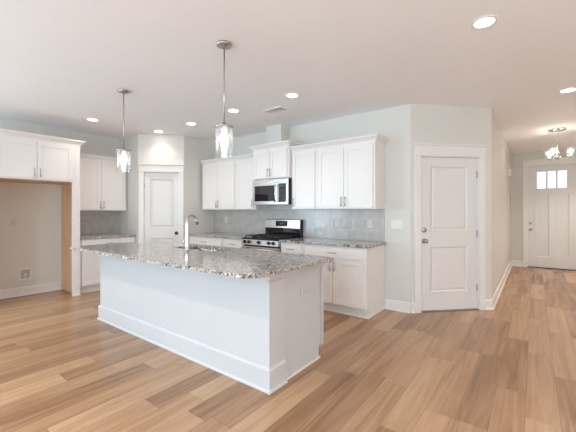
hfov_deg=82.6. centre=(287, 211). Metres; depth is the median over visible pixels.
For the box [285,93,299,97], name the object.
recessed light
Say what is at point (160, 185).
door
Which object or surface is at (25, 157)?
refrigerator surround
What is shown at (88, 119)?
recessed light
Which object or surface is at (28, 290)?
baseboard
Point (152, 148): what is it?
wall
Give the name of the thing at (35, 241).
wall
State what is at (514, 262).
baseboard
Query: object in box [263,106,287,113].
ceiling vent
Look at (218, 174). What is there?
upper cabinet
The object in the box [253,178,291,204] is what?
microwave
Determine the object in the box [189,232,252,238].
countertop
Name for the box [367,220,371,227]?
wall outlet
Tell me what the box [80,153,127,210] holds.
upper cabinet
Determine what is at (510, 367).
floor
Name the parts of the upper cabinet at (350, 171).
door, crown molding, door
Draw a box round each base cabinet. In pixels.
[80,236,134,293]
[189,236,223,246]
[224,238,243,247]
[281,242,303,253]
[304,244,384,318]
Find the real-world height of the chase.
0.320 m
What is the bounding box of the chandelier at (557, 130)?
[546,127,573,160]
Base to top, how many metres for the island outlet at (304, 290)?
0.070 m
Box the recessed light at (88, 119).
[86,118,99,121]
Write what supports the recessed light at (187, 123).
in the ceiling
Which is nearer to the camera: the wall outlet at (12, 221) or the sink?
the sink
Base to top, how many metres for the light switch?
0.115 m
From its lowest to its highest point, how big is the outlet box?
0.190 m
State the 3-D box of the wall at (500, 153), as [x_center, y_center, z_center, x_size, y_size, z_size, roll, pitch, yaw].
[4.079,-0.040,6.303,0.120,2.740,4.521,0,0,37]
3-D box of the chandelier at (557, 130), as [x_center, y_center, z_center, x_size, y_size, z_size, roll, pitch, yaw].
[4.631,-1.149,5.585,0.400,0.522,0.419,0,0,37]
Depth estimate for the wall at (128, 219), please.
6.11 m
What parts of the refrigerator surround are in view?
door, crown molding, door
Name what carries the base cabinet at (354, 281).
on the floor
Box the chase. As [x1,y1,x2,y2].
[266,124,289,143]
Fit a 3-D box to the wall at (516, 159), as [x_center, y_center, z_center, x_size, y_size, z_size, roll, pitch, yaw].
[6.329,-0.040,7.515,2.020,2.740,0.120,0,0,37]
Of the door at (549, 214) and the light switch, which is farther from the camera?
the door at (549, 214)
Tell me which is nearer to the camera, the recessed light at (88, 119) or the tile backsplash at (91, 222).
the recessed light at (88, 119)
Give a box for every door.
[138,163,183,242]
[413,143,487,312]
[522,156,575,270]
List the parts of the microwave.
door, control panel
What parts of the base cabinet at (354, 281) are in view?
door, drawer, door, shoe molding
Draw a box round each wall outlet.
[10,219,15,225]
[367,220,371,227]
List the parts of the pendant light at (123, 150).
stem, bulb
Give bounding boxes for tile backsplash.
[80,211,117,234]
[214,209,383,241]
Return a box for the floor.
[0,266,575,431]
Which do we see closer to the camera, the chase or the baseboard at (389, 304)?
the baseboard at (389, 304)
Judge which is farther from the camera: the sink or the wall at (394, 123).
the wall at (394, 123)
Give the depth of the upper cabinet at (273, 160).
5.16 m
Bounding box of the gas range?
[241,219,302,251]
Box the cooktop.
[242,237,299,240]
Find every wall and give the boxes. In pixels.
[0,119,117,289]
[118,134,137,241]
[138,134,183,242]
[184,135,213,240]
[214,104,410,312]
[411,104,490,302]
[491,108,510,298]
[511,149,575,260]
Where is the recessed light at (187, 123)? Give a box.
[185,122,196,124]
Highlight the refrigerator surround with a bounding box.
[0,128,84,296]
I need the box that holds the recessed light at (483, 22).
[470,15,498,28]
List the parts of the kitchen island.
baseboard, panel, shoe molding, rail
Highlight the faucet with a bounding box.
[183,214,198,250]
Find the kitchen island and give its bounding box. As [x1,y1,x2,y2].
[97,247,323,394]
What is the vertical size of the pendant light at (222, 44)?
0.942 m
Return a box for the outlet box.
[18,267,31,280]
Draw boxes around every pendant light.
[116,89,130,162]
[214,40,233,144]
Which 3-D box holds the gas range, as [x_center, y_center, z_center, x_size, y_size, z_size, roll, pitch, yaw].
[-0.261,0.730,5.246,0.745,1.200,0.697,0,0,37]
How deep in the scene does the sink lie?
4.00 m
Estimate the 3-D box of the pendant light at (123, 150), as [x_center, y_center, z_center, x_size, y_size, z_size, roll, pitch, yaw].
[-1.915,-0.938,3.825,0.160,0.942,0.160,0,0,-31]
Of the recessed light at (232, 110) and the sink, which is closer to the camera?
the sink
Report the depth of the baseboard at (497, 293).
5.44 m
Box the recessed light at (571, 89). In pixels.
[558,87,575,92]
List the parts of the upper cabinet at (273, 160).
door, crown molding, door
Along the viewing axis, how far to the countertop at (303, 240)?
4.44 m
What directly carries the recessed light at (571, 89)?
in the ceiling
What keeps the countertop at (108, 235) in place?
on the base cabinet at (89, 262)
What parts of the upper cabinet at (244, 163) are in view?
crown molding, door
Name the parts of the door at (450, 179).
panel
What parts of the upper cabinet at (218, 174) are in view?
door, crown molding, door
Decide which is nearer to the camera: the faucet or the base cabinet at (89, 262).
the faucet
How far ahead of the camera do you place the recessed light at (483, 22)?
2.44 m
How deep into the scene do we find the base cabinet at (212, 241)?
5.80 m
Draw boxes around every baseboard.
[0,281,60,299]
[384,299,409,312]
[411,299,492,313]
[492,260,511,309]
[512,260,522,266]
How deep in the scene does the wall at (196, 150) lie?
6.27 m
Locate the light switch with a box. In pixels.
[391,220,402,228]
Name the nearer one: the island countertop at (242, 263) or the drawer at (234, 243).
the island countertop at (242, 263)
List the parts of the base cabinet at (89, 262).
door, drawer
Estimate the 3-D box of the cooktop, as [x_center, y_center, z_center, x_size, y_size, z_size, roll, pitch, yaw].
[-0.269,0.423,5.238,0.739,0.022,0.572,0,0,37]
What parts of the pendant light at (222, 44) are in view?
bulb, stem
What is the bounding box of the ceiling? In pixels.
[0,0,575,153]
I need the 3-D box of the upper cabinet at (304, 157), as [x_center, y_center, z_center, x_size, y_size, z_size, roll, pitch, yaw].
[0.319,-0.512,5.022,0.452,0.955,0.382,0,0,37]
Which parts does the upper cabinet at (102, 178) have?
door, crown molding, door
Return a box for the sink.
[190,248,218,251]
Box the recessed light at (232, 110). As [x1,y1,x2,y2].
[227,108,239,112]
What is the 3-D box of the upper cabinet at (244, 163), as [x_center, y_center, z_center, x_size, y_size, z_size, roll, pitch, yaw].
[-0.644,-0.504,5.746,0.472,0.938,0.382,0,0,37]
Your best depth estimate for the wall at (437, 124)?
4.38 m
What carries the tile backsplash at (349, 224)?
attached to the wall at (394, 123)
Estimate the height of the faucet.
0.385 m
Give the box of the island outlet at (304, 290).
[301,285,308,295]
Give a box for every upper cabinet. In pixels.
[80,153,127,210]
[200,156,235,209]
[234,153,268,209]
[248,140,303,180]
[290,143,316,208]
[315,134,387,208]
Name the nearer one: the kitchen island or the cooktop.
the kitchen island
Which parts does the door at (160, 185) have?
panel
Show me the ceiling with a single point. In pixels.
(64, 63)
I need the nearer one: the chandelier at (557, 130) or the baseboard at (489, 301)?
the baseboard at (489, 301)
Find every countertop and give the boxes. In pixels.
[70,240,333,278]
[80,233,135,239]
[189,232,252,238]
[279,237,386,247]
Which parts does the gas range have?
oven handle, control panel, oven door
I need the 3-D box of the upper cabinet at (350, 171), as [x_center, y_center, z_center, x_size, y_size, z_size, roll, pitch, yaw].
[0.878,-0.512,4.601,0.941,0.955,0.382,0,0,37]
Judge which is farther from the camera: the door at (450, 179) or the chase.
the chase

